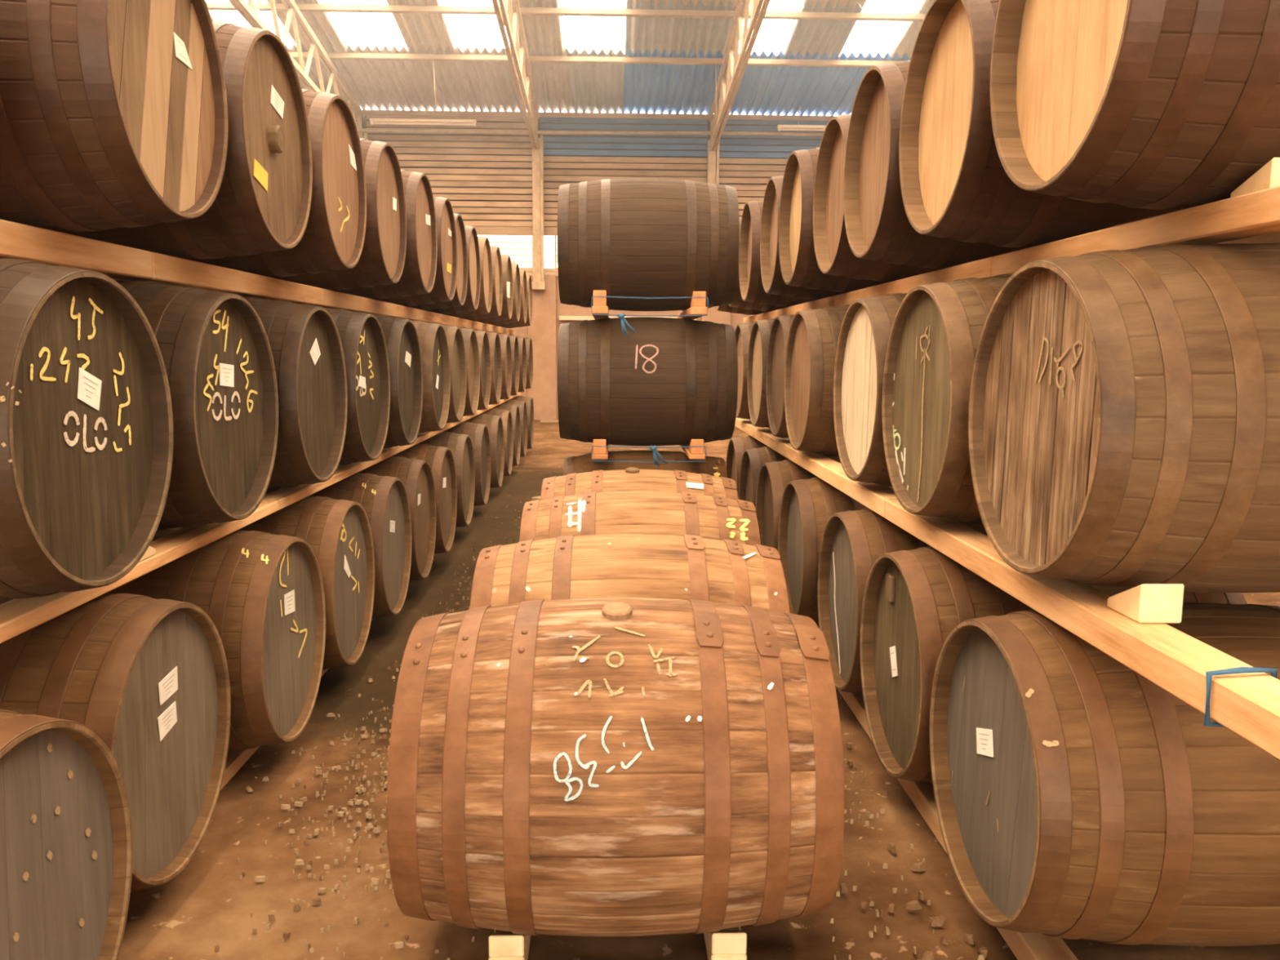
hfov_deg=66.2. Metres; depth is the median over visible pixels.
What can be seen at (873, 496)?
rail
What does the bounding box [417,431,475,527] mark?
cask
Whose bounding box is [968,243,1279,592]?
cask
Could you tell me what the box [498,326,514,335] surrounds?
rail
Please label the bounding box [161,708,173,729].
print
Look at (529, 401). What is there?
cask
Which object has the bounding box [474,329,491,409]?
cask
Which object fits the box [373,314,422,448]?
cask
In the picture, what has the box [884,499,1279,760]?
rail
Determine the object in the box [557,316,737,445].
cask
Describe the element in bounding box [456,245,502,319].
cask
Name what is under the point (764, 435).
rail
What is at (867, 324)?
cask
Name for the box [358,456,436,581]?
cask
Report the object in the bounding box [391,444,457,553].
cask
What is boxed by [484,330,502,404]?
cask
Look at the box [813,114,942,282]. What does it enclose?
cask
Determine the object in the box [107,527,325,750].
cask
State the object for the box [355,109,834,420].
wall
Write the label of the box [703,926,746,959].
rail
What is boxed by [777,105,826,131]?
light
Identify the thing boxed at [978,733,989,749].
print
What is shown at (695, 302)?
chock
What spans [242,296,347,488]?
cask
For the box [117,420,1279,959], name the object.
floor
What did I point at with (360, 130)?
pipe
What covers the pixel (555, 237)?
window
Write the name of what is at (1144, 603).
chock
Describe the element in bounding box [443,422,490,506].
cask
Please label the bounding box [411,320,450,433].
cask
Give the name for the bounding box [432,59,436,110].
hanging wire
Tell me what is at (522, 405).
cask
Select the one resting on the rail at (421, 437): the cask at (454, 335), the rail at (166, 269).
the cask at (454, 335)
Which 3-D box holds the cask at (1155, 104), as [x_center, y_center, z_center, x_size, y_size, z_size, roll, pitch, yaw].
[1.293,-0.922,2.004,0.920,0.725,0.725,0,7,-2]
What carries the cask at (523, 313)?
on the rail
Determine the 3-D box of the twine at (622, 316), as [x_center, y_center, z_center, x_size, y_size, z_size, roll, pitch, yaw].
[0.050,-0.817,4.891,0.587,0.192,0.029,0,7,-2]
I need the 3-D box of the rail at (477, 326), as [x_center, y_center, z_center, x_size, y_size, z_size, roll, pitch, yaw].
[-1.665,-1.607,10.336,0.100,0.078,2.196,0,7,-2]
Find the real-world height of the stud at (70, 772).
0.019 m
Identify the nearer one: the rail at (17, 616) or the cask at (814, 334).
the rail at (17, 616)
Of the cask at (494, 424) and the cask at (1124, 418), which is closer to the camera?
the cask at (1124, 418)
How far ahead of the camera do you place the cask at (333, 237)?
3.76 m
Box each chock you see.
[139,546,155,561]
[488,933,526,956]
[592,290,606,306]
[593,439,606,454]
[688,439,703,453]
[690,291,706,307]
[708,930,746,954]
[1106,583,1184,623]
[1230,157,1279,197]
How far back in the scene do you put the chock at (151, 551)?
2.49 m
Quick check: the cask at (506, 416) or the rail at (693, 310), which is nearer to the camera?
the rail at (693, 310)
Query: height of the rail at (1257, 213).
0.064 m
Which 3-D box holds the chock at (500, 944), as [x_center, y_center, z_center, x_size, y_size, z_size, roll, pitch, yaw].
[-0.283,0.980,2.105,0.074,0.049,0.070,0,7,-2]
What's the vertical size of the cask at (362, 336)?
0.725 m
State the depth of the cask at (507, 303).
10.12 m
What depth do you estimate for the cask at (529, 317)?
12.80 m
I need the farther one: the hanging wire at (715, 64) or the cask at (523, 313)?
the hanging wire at (715, 64)
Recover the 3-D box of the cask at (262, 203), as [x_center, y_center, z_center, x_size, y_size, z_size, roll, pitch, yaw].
[-1.587,-1.060,3.074,0.920,0.724,0.724,0,7,-2]
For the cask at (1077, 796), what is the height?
0.724 m
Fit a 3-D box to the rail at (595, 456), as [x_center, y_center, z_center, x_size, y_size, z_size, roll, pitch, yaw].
[-0.221,-0.186,5.534,0.084,0.025,1.070,0,7,-2]
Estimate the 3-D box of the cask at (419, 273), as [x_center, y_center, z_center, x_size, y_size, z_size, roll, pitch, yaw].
[-1.651,-1.377,5.483,0.920,0.725,0.725,0,7,-2]
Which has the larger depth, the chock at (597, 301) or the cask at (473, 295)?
the cask at (473, 295)
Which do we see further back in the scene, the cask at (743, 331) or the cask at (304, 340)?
the cask at (743, 331)
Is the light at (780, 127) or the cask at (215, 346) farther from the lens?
the light at (780, 127)
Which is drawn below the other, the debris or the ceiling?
the debris
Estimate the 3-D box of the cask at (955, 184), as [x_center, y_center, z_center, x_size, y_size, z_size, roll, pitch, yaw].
[1.283,-1.024,2.778,0.920,0.724,0.724,0,7,-2]
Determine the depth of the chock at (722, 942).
2.08 m
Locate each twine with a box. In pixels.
[591,296,708,334]
[591,444,706,466]
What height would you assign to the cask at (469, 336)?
0.724 m
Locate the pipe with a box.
[357,128,823,136]
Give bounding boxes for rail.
[0,219,152,279]
[0,500,278,643]
[111,277,130,280]
[124,252,324,306]
[130,618,373,891]
[262,440,416,510]
[315,288,422,320]
[415,414,472,444]
[422,310,471,328]
[471,320,498,333]
[472,399,504,417]
[488,929,530,959]
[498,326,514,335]
[504,389,525,401]
[591,306,608,319]
[591,444,608,459]
[677,306,707,319]
[680,444,705,459]
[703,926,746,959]
[735,417,789,452]
[743,310,774,323]
[774,295,835,317]
[777,440,897,517]
[818,627,1078,959]
[834,257,991,306]
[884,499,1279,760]
[991,186,1279,276]
[1214,231,1279,244]
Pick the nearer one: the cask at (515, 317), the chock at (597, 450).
the chock at (597, 450)
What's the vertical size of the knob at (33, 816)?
0.018 m
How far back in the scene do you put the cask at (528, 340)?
12.70 m
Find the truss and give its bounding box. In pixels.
[228,0,368,140]
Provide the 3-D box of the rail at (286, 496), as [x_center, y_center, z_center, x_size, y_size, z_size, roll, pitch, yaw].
[-1.355,-0.070,4.669,0.100,0.036,2.446,0,7,-2]
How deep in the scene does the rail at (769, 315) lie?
7.71 m
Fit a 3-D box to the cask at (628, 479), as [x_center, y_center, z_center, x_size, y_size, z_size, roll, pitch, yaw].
[-0.007,0.303,4.580,0.881,0.734,0.721,0,7,-2]
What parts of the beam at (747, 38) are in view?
post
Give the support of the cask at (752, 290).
on the rail at (828, 301)
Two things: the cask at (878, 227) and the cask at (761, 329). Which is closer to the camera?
the cask at (878, 227)
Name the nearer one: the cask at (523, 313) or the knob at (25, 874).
the knob at (25, 874)
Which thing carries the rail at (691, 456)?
on the cask at (713, 465)
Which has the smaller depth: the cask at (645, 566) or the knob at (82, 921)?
the knob at (82, 921)
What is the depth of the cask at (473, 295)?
7.82 m
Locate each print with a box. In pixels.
[83,375,97,398]
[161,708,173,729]
[162,674,174,694]
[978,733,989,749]
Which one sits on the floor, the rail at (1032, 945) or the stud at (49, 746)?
the rail at (1032, 945)
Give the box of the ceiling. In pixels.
[204,0,933,115]
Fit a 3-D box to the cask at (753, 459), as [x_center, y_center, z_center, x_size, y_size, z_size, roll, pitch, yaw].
[1.098,0.140,5.963,0.920,0.724,0.724,0,7,-2]
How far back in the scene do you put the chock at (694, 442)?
5.04 m
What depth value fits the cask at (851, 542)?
3.58 m
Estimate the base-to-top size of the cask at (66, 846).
0.723 m
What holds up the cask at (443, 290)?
on the rail
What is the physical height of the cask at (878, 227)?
0.724 m
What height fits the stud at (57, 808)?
0.019 m
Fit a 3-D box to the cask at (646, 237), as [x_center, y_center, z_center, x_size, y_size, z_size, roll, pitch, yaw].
[0.036,-1.294,5.431,0.950,0.714,0.714,0,7,-2]
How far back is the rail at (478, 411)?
9.35 m
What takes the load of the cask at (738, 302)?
on the rail at (769, 315)
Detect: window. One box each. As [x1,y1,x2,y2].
[478,235,533,267]
[554,235,557,268]
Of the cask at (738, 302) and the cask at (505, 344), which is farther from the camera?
the cask at (505, 344)
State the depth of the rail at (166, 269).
3.38 m
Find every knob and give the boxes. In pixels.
[13,932,19,942]
[22,871,29,881]
[30,813,36,822]
[46,849,53,860]
[79,918,84,926]
[84,827,91,836]
[91,850,97,859]
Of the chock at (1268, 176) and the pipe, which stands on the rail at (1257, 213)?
the chock at (1268, 176)
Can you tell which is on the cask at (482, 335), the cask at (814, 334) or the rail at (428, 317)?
the rail at (428, 317)
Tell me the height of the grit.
0.026 m
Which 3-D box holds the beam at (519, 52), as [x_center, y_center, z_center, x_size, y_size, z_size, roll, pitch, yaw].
[-1.496,-4.605,4.342,0.260,5.740,27.707,0,7,-2]
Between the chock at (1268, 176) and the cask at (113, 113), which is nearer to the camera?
the chock at (1268, 176)
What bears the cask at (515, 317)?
on the rail at (477, 326)
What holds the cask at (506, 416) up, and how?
on the rail
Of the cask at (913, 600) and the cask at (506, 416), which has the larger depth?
the cask at (506, 416)
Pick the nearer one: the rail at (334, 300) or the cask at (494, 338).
the rail at (334, 300)
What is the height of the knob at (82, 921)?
0.020 m
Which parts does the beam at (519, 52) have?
post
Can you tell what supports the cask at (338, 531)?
on the rail at (236, 759)
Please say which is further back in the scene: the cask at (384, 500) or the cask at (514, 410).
the cask at (514, 410)
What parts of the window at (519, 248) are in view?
pane, pane, pane, pane, pane, frame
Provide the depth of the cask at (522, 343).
11.71 m
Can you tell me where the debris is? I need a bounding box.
[237,495,984,959]
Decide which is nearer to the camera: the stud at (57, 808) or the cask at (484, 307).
the stud at (57, 808)
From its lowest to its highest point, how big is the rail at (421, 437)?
0.036 m
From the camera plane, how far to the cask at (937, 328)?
2.72 m
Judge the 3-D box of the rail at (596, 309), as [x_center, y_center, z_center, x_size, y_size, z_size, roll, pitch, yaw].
[-0.217,-0.920,5.438,0.084,0.038,1.070,0,7,-2]
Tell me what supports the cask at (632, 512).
on the rail at (710, 956)
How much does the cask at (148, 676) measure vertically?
0.725 m
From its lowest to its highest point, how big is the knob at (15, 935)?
0.018 m
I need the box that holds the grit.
[214,516,987,959]
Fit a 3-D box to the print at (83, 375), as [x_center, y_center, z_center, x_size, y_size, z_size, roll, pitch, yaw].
[-1.148,-0.194,2.053,0.001,0.049,0.056,0,7,-2]
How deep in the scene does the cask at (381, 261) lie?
4.61 m
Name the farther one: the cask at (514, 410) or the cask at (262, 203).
the cask at (514, 410)
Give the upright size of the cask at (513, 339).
0.725 m
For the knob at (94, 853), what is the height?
0.021 m
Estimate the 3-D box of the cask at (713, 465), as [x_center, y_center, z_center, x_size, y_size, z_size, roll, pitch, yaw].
[0.021,0.193,5.495,0.881,0.721,0.721,0,7,-2]
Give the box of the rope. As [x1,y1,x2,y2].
[1203,666,1277,727]
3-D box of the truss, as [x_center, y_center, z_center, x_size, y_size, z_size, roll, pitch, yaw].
[-4.694,-4.612,4.250,0.260,5.740,27.707,0,7,-2]
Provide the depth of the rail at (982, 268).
3.69 m
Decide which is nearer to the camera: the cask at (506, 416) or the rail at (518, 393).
the cask at (506, 416)
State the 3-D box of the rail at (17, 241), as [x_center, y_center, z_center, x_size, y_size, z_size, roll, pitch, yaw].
[-1.421,-0.482,1.798,0.100,0.078,2.066,0,7,-2]
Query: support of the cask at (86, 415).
on the rail at (17, 616)
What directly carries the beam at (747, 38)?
attached to the wall
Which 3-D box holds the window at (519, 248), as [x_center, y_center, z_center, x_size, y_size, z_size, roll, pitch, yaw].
[-3.525,-4.296,18.460,3.060,0.600,0.070,0,7,-2]
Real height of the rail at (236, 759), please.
0.044 m
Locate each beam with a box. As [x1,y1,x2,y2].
[491,0,545,289]
[706,0,770,185]
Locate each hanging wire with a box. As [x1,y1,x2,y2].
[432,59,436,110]
[715,63,717,114]
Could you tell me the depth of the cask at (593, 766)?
1.89 m
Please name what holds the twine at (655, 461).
attached to the rail at (595, 456)
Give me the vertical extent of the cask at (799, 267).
0.725 m
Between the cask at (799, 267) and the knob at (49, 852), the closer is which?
the knob at (49, 852)
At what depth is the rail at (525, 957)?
2.11 m
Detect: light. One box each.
[369,99,476,126]
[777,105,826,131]
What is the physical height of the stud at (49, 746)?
0.018 m
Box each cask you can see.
[0,0,227,232]
[0,258,173,599]
[0,592,231,890]
[0,709,133,959]
[60,21,312,259]
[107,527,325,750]
[115,280,278,530]
[190,88,366,276]
[239,493,374,670]
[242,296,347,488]
[265,472,412,619]
[269,137,406,290]
[324,307,390,465]
[330,169,437,298]
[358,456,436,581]
[372,196,457,306]
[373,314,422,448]
[386,597,844,936]
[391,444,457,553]
[404,213,467,310]
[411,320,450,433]
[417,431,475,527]
[425,225,480,314]
[440,324,466,422]
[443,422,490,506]
[444,235,492,317]
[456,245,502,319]
[457,326,479,416]
[463,413,504,488]
[469,533,790,613]
[471,254,512,322]
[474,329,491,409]
[480,408,513,475]
[482,262,520,324]
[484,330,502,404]
[493,269,527,326]
[493,404,520,466]
[497,333,511,399]
[501,400,527,457]
[502,274,532,328]
[508,334,519,395]
[509,395,533,448]
[516,336,526,391]
[519,490,760,545]
[521,336,533,388]
[540,466,738,499]
[557,177,739,311]
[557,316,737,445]
[563,449,727,477]
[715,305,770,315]
[725,435,767,498]
[728,217,788,311]
[734,321,754,419]
[738,200,817,306]
[738,446,839,506]
[746,317,775,427]
[755,456,840,551]
[760,175,846,299]
[765,314,795,438]
[777,476,893,627]
[778,147,889,292]
[784,304,849,455]
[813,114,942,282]
[817,507,987,693]
[833,293,907,486]
[843,60,1028,268]
[859,546,1247,783]
[881,273,1013,523]
[898,0,1180,247]
[929,602,1279,946]
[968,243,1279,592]
[990,0,1279,209]
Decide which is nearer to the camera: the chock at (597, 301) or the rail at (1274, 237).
the rail at (1274, 237)
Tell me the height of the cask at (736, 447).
0.725 m
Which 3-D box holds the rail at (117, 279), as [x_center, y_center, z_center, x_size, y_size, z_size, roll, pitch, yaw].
[-1.755,-0.729,3.658,0.100,0.078,1.696,0,7,-2]
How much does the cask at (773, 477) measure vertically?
0.725 m
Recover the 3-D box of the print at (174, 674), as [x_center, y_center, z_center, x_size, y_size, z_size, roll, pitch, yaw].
[-1.126,0.491,2.346,0.001,0.037,0.066,0,7,-2]
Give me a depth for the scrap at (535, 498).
8.62 m
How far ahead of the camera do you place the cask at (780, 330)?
5.45 m
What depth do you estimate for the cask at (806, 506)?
4.30 m
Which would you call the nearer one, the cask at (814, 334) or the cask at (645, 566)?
the cask at (645, 566)
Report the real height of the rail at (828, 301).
0.064 m
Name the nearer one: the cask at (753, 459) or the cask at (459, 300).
the cask at (753, 459)
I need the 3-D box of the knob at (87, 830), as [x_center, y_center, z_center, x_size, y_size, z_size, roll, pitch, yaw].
[-1.006,0.642,1.791,0.001,0.020,0.018,0,8,-2]
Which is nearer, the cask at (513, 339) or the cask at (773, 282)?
the cask at (773, 282)
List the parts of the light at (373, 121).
casing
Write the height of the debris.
0.020 m
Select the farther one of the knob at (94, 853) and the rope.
the knob at (94, 853)
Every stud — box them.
[46,743,53,752]
[54,805,60,814]
[67,769,73,778]
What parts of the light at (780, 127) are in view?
casing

